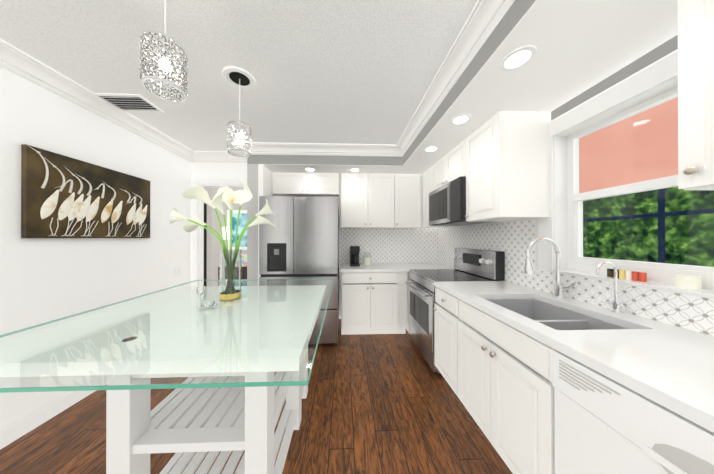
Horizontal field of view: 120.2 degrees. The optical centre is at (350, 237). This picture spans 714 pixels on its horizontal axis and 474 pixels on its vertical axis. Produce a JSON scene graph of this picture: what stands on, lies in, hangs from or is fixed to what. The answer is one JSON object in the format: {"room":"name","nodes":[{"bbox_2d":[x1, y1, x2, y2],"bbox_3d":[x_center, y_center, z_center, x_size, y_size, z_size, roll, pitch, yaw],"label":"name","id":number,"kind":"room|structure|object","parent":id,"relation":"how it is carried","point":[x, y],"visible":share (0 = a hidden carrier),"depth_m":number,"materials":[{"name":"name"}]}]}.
{"room":"kitchen","nodes":[
{"label":"kitchen","id":0,"kind":"room"},
{"bbox_2d":[0,66,190,430],"bbox_3d":[-2.235,0.011,0.323,0.100,2.640,5.400,0,0,-2],"label":"wall","id":1,"kind":"structure","parent":0,"point":[43,280],"depth_m":1.63,"materials":[{"name":"white paint"}]},
{"bbox_2d":[0,375,105,449],"bbox_3d":[-2.178,1.276,0.321,0.014,0.110,5.200,0,0,-2],"label":"baseboard","id":2,"kind":"structure","parent":1,"relation":"attached to","point":[21,427],"depth_m":1.47,"materials":[{"name":"white wood"}]},
{"bbox_2d":[21,144,149,237],"bbox_3d":[-2.209,-0.311,1.823,0.048,0.632,0.891,0,0,-2],"label":"painting","id":3,"kind":"object","parent":1,"relation":"attached to","point":[62,196],"visible":1,"depth_m":1.65},
{"bbox_2d":[0,38,195,161],"bbox_3d":[-2.132,-1.146,0.330,0.105,0.116,5.200,0,0,-2],"label":"crown molding","id":4,"kind":"structure","parent":1,"relation":"attached to","point":[13,59],"depth_m":1.64,"materials":[{"name":"white wood"}]},
{"bbox_2d":[172,265,180,276],"bbox_3d":[-2.257,0.432,2.662,0.008,0.140,0.144,0,0,-2],"label":"switch plate","id":5,"kind":"object","parent":1,"relation":"attached to","point":[176,270],"visible":1,"depth_m":2.66,"materials":[{"name":"white plastic"}]},
{"bbox_2d":[204,187,212,285],"bbox_3d":[-2.398,0.019,3.304,0.100,2.640,0.330,0,0,-2],"label":"wall","id":6,"kind":"structure","parent":0,"point":[209,189],"depth_m":3.42,"materials":[{"name":"grey paint"}]},
{"bbox_2d":[204,203,206,285],"bbox_3d":[-2.342,0.324,3.205,0.004,2.030,0.270,0,0,-2],"label":"door frame","id":7,"kind":"structure","parent":6,"relation":"attached to","point":[205,243],"depth_m":3.31,"materials":[{"name":"black"}]},
{"bbox_2d":[191,162,246,177],"bbox_3d":[-1.816,0.018,2.988,0.914,2.640,0.100,0,0,-2],"label":"wall","id":8,"kind":"structure","parent":0,"point":[218,169],"depth_m":2.94,"materials":[{"name":"white paint"}]},
{"bbox_2d":[190,178,246,285],"bbox_3d":[-1.815,0.243,2.978,0.913,2.190,0.120,0,0,-2],"label":"door frame","id":9,"kind":"structure","parent":8,"relation":"attached to","point":[197,249],"depth_m":2.92,"materials":[{"name":"white wood"}]},
{"bbox_2d":[192,150,246,161],"bbox_3d":[-1.752,-1.139,2.879,0.794,0.116,0.130,0,0,-2],"label":"crown molding","id":10,"kind":"structure","parent":8,"relation":"attached to","point":[200,156],"depth_m":2.90,"materials":[{"name":"white"}]},
{"bbox_2d":[212,188,246,285],"bbox_3d":[-3.077,0.023,4.948,3.650,2.640,0.100,0,0,-2],"label":"wall","id":11,"kind":"structure","parent":0,"point":[214,246],"depth_m":4.89,"materials":[{"name":"grey paint"}]},
{"bbox_2d":[227,210,246,249],"bbox_3d":[-2.496,-0.182,4.902,0.890,0.950,0.029,0,0,-2],"label":"picture","id":12,"kind":"object","parent":11,"relation":"attached to","point":[242,223],"visible":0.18,"depth_m":4.88,"materials":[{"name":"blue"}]},
{"bbox_2d":[0,0,477,187],"bbox_3d":[-1.527,-1.251,1.501,6.520,0.100,7.700,0,0,-2],"label":"ceiling","id":13,"kind":"structure","parent":0,"point":[346,71],"depth_m":1.35,"materials":[{"name":"white paint"}]},
{"bbox_2d":[95,93,163,112],"bbox_3d":[-1.979,-1.195,1.831,0.410,0.011,0.240,0,0,-2],"label":"ceiling vent","id":14,"kind":"object","parent":13,"relation":"in","point":[132,102],"visible":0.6,"depth_m":1.82,"materials":[{"name":"white metal"}]},
{"bbox_2d":[139,0,187,101],"bbox_3d":[-0.864,-0.942,0.956,0.168,0.521,0.167,0,0,-2],"label":"pendant light","id":15,"kind":"object","parent":13,"relation":"hanging from","point":[165,61],"visible":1,"depth_m":0.92,"materials":[{"name":"silver metal"}]},
{"bbox_2d":[222,66,255,157],"bbox_3d":[-0.839,-0.918,1.550,0.230,0.566,0.230,0,0,-2],"label":"pendant light","id":16,"kind":"object","parent":13,"relation":"hanging from","point":[239,78],"visible":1,"depth_m":1.52,"materials":[{"name":"silver metal"}]},
{"bbox_2d":[392,0,514,156],"bbox_3d":[0.721,-1.146,0.284,0.105,0.116,4.920,0,0,-2],"label":"crown molding","id":17,"kind":"structure","parent":13,"relation":"attached to","point":[485,17],"depth_m":1.32,"materials":[{"name":"white"}]},
{"bbox_2d":[247,155,257,285],"bbox_3d":[-1.291,0.018,3.016,0.137,2.640,0.680,0,0,-2],"label":"wall","id":18,"kind":"structure","parent":0,"point":[252,212],"depth_m":2.68,"materials":[{"name":"grey paint"}]},
{"bbox_2d":[236,142,395,156],"bbox_3d":[-0.431,-1.140,2.654,2.041,0.116,0.105,0,0,-2],"label":"crown molding","id":19,"kind":"structure","parent":18,"relation":"attached to","point":[258,148],"depth_m":2.66,"materials":[{"name":"white wood"}]},
{"bbox_2d":[0,319,512,473],"bbox_3d":[-1.438,1.374,1.496,6.700,0.080,7.700,0,0,-2],"label":"floor","id":20,"kind":"structure","parent":0,"point":[382,404],"depth_m":1.44,"materials":[{"name":"brown wood"}]},
{"bbox_2d":[106,346,307,473],"bbox_3d":[-0.671,0.906,1.303,0.630,0.855,0.960,0,0,-2],"label":"table base","id":21,"kind":"object","parent":20,"relation":"on","point":[227,421],"visible":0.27,"depth_m":0.88,"materials":[{"name":"white paint"}]},
{"bbox_2d":[0,285,325,376],"bbox_3d":[-0.831,0.452,1.274,1.258,0.050,1.129,0,0,-2],"label":"tabletop","id":22,"kind":"object","parent":21,"relation":"on","point":[294,353],"depth_m":0.86,"materials":[{"name":"white"}]},
{"bbox_2d":[0,279,333,392],"bbox_3d":[-0.829,0.423,1.319,1.364,0.010,1.500,0,0,-2],"label":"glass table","id":23,"kind":"object","parent":22,"relation":"on","point":[147,386],"visible":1,"depth_m":0.85,"materials":[{"name":"teal"}]},
{"bbox_2d":[196,286,217,306],"bbox_3d":[-0.867,0.355,1.238,0.114,0.126,0.053,0,0,-2],"label":"figurine","id":24,"kind":"object","parent":23,"relation":"on","point":[206,303],"visible":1,"depth_m":1.22,"materials":[{"name":"clear glass"}]},
{"bbox_2d":[169,177,276,299],"bbox_3d":[-0.895,0.001,1.403,0.793,0.833,0.446,0,0,-2],"label":"flower arrangement","id":25,"kind":"object","parent":23,"relation":"on","point":[230,271],"visible":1,"depth_m":1.39,"materials":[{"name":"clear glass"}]},
{"bbox_2d":[218,227,229,285],"bbox_3d":[-2.728,0.557,4.508,0.220,1.570,0.240,0,0,-2],"label":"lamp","id":26,"kind":"object","parent":20,"relation":"on","point":[228,232],"visible":0.17,"depth_m":4.42,"materials":[{"name":"white fabric"}]},
{"bbox_2d":[241,254,246,285],"bbox_3d":[-2.241,0.863,4.623,0.700,0.960,0.500,0,0,-2],"label":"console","id":27,"kind":"object","parent":20,"relation":"on","point":[243,266],"visible":0.11,"depth_m":4.37,"materials":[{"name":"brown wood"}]},
{"bbox_2d":[258,164,274,284],"bbox_3d":[-1.189,0.191,3.017,0.063,2.294,0.675,0,0,-2],"label":"panel","id":28,"kind":"object","parent":20,"relation":"on","point":[264,181],"visible":0.21,"depth_m":2.70,"materials":[{"name":"white"}]},
{"bbox_2d":[259,196,338,344],"bbox_3d":[-0.644,0.420,2.910,0.940,1.835,0.892,0,0,-2],"label":"refrigerator","id":29,"kind":"object","parent":20,"relation":"on","point":[301,241],"visible":0.77,"depth_m":2.48,"materials":[{"name":"grey metal"}]},
{"bbox_2d":[341,272,406,334],"bbox_3d":[0.309,0.901,3.061,0.895,0.875,0.682,0,0,-2],"label":"base cabinet","id":30,"kind":"object","parent":20,"relation":"on","point":[373,302],"visible":0.96,"depth_m":2.75,"materials":[{"name":"white wood"}]},
{"bbox_2d":[406,272,461,339],"bbox_3d":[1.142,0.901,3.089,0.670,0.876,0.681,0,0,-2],"label":"base cabinet","id":31,"kind":"object","parent":20,"relation":"on","point":[447,310],"depth_m":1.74,"materials":[{"name":"white wood"}]},
{"bbox_2d":[340,263,453,271],"bbox_3d":[0.655,0.443,3.068,1.626,0.038,0.674,0,0,-2],"label":"countertop","id":32,"kind":"structure","parent":31,"relation":"on","point":[344,267],"depth_m":2.92,"materials":[{"name":"white stone"}]},
{"bbox_2d":[350,246,359,266],"bbox_3d":[0.060,0.277,3.100,0.140,0.295,0.240,0,0,-2],"label":"coffee maker","id":33,"kind":"object","parent":32,"relation":"on","point":[354,255],"visible":1,"depth_m":3.03,"materials":[{"name":"black plastic"}]},
{"bbox_2d":[363,252,371,265],"bbox_3d":[0.249,0.324,3.136,0.136,0.201,0.136,0,0,-2],"label":"jar","id":34,"kind":"object","parent":32,"relation":"on","point":[367,261],"visible":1,"depth_m":3.08,"materials":[{"name":"white ceramic"}]},
{"bbox_2d":[448,281,527,290],"bbox_3d":[1.145,0.440,1.759,0.420,0.038,0.448,0,0,-2],"label":"countertop","id":35,"kind":"structure","parent":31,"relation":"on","point":[472,285],"depth_m":1.77,"materials":[{"name":"white stone"}]},
{"bbox_2d":[434,281,713,432],"bbox_3d":[1.199,0.436,0.510,0.708,0.038,2.948,0,0,-2],"label":"countertop","id":36,"kind":"structure","parent":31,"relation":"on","point":[669,366],"depth_m":0.78,"materials":[{"name":"white stone"}]},
{"bbox_2d":[524,237,576,298],"bbox_3d":[1.350,0.208,1.395,0.265,0.422,0.136,0,0,-2],"label":"faucet","id":37,"kind":"object","parent":36,"relation":"on","point":[529,269],"visible":1,"depth_m":1.42,"materials":[{"name":"silver metal"}]},
{"bbox_2d":[486,299,626,329],"bbox_3d":[1.153,0.563,1.234,0.466,0.209,0.606,0,0,-2],"label":"sink basin","id":38,"kind":"object","parent":36,"relation":"in","point":[553,316],"visible":0.06,"depth_m":1.35,"materials":[{"name":"silver metal"}]},
{"bbox_2d":[595,261,624,313],"bbox_3d":[1.434,0.276,1.144,0.138,0.286,0.098,0,0,-2],"label":"filter faucet","id":39,"kind":"object","parent":36,"relation":"on","point":[616,305],"visible":1,"depth_m":1.14,"materials":[{"name":"silver metal"}]},
{"bbox_2d":[405,248,504,374],"bbox_3d":[1.100,0.736,2.362,0.772,1.200,0.756,0,0,-2],"label":"range","id":40,"kind":"object","parent":20,"relation":"on","point":[477,265],"visible":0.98,"depth_m":2.22,"materials":[{"name":"grey metal"}]},
{"bbox_2d":[552,350,713,473],"bbox_3d":[1.143,0.895,0.552,0.616,0.872,0.606,0,0,-2],"label":"dishwasher","id":41,"kind":"object","parent":20,"relation":"on","point":[603,424],"visible":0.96,"depth_m":0.65,"materials":[{"name":"white metal"}]},
{"bbox_2d":[338,180,340,318],"bbox_3d":[0.148,0.019,3.454,3.042,2.640,0.100,0,0,-2],"label":"wall","id":42,"kind":"structure","parent":0,"point":[339,202],"depth_m":3.39,"materials":[{"name":"white paint"}]},
{"bbox_2d":[272,173,338,198],"bbox_3d":[-0.672,-0.798,3.184,0.978,0.314,0.382,0,0,-2],"label":"upper cabinet","id":43,"kind":"object","parent":42,"relation":"attached to","point":[309,184],"visible":1,"depth_m":3.03,"materials":[{"name":"white wood"}]},
{"bbox_2d":[341,173,423,228],"bbox_3d":[0.473,-0.553,3.221,1.247,0.804,0.382,0,0,-2],"label":"upper cabinet","id":44,"kind":"object","parent":42,"relation":"attached to","point":[381,201],"visible":1,"depth_m":3.06,"materials":[{"name":"white wood"}]},
{"bbox_2d":[340,228,435,263],"bbox_3d":[0.640,0.147,3.413,1.620,0.616,0.011,0,0,-2],"label":"tile backsplash","id":45,"kind":"structure","parent":42,"relation":"attached to","point":[418,245],"depth_m":3.41,"materials":[{"name":"white tile"}]},
{"bbox_2d":[258,0,677,179],"bbox_3d":[0.211,-1.084,0.607,2.705,0.239,5.600,0,0,-2],"label":"ceiling","id":46,"kind":"structure","parent":0,"point":[581,46],"depth_m":1.17,"materials":[{"name":"grey paint"}]},
{"bbox_2d":[304,168,315,171],"bbox_3d":[-0.573,-0.955,2.882,0.155,0.007,0.155,0,0,43],"label":"recessed light","id":47,"kind":"object","parent":46,"relation":"in","point":[307,169],"depth_m":2.88,"materials":[{"name":"white"}]},
{"bbox_2d":[349,168,359,171],"bbox_3d":[0.055,-0.955,2.903,0.155,0.007,0.155,0,0,43],"label":"recessed light","id":48,"kind":"object","parent":46,"relation":"in","point":[352,169],"depth_m":2.89,"materials":[{"name":"white"}]},
{"bbox_2d":[424,146,438,151],"bbox_3d":[0.870,-0.957,2.220,0.155,0.007,0.155,0,0,43],"label":"recessed light","id":49,"kind":"object","parent":46,"relation":"in","point":[430,148],"depth_m":2.21,"materials":[{"name":"white plastic"}]},
{"bbox_2d":[450,114,471,124],"bbox_3d":[0.894,-0.958,1.670,0.155,0.007,0.155,0,0,43],"label":"recessed light","id":50,"kind":"object","parent":46,"relation":"in","point":[460,119],"depth_m":1.67,"materials":[{"name":"white plastic"}]},
{"bbox_2d":[500,45,536,70],"bbox_3d":[0.896,-0.960,1.105,0.155,0.007,0.155,0,0,43],"label":"recessed light","id":51,"kind":"object","parent":46,"relation":"in","point":[519,57],"depth_m":1.10,"materials":[{"name":"white plastic"}]},
{"bbox_2d":[551,35,677,132],"bbox_3d":[1.662,0.011,0.652,0.200,2.640,5.800,0,0,-2],"label":"wall","id":52,"kind":"structure","parent":0,"point":[656,54],"depth_m":1.17,"materials":[{"name":"white paint"}]},
{"bbox_2d":[423,168,458,226],"bbox_3d":[1.282,-0.554,2.931,0.402,0.804,0.358,0,0,-2],"label":"upper cabinet","id":53,"kind":"object","parent":52,"relation":"attached to","point":[426,175],"depth_m":2.93,"materials":[{"name":"white wood"}]},
{"bbox_2d":[431,141,462,191],"bbox_3d":[1.300,-0.778,2.373,0.402,0.359,0.760,0,0,-2],"label":"upper cabinet","id":54,"kind":"object","parent":52,"relation":"attached to","point":[450,167],"depth_m":2.32,"materials":[{"name":"white wood"}]},
{"bbox_2d":[429,176,489,225],"bbox_3d":[1.272,-0.376,2.371,0.458,0.436,0.750,0,0,-2],"label":"over-the-range microwave","id":55,"kind":"object","parent":54,"relation":"attached to","point":[447,204],"visible":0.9,"depth_m":2.20,"materials":[{"name":"silver metal"}]},
{"bbox_2d":[463,111,550,221],"bbox_3d":[1.320,-0.557,1.775,0.402,0.804,0.435,0,0,-2],"label":"upper cabinet","id":56,"kind":"object","parent":52,"relation":"attached to","point":[500,160],"depth_m":1.56,"materials":[{"name":"white wood"}]},
{"bbox_2d":[436,219,713,335],"bbox_3d":[1.537,0.141,1.147,0.015,0.616,4.599,0,0,-2],"label":"tile backsplash","id":57,"kind":"structure","parent":52,"relation":"attached to","point":[512,240],"depth_m":1.47,"materials":[{"name":"white tile"}]},
{"bbox_2d":[536,49,713,289],"bbox_3d":[1.611,-0.310,1.027,0.178,1.145,1.280,0,0,-2],"label":"window","id":58,"kind":"structure","parent":52,"relation":"in","point":[654,271],"depth_m":1.32,"materials":[{"name":"white wood"}]},
{"bbox_2d":[548,269,713,298],"bbox_3d":[1.600,0.251,1.025,0.140,0.020,1.150,0,0,-2],"label":"window sill","id":59,"kind":"structure","parent":52,"relation":"attached to","point":[705,293],"depth_m":1.08,"materials":[{"name":"white stone"}]},
{"bbox_2d":[674,274,701,289],"bbox_3d":[1.606,0.210,0.980,0.069,0.060,0.069,0,0,-14],"label":"spice jar","id":60,"kind":"object","parent":59,"relation":"on","point":[693,282],"depth_m":0.96,"materials":[{"name":"beige"}]},
{"bbox_2d":[678,0,713,189],"bbox_3d":[1.363,-0.566,0.486,0.402,0.794,0.496,0,0,-2],"label":"upper cabinet","id":61,"kind":"object","parent":52,"relation":"attached to","point":[695,94],"visible":1,"depth_m":0.68,"materials":[{"name":"white wood"}]},
{"label":"outside","id":62,"kind":"structure","parent":0,"visible":0},
{"bbox_2d":[579,97,713,266],"bbox_3d":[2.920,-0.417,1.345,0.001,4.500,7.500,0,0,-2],"label":"window","id":63,"kind":"structure","parent":62,"point":[644,148],"depth_m":2.03,"materials":[{"name":"clear glass"}]}
]}

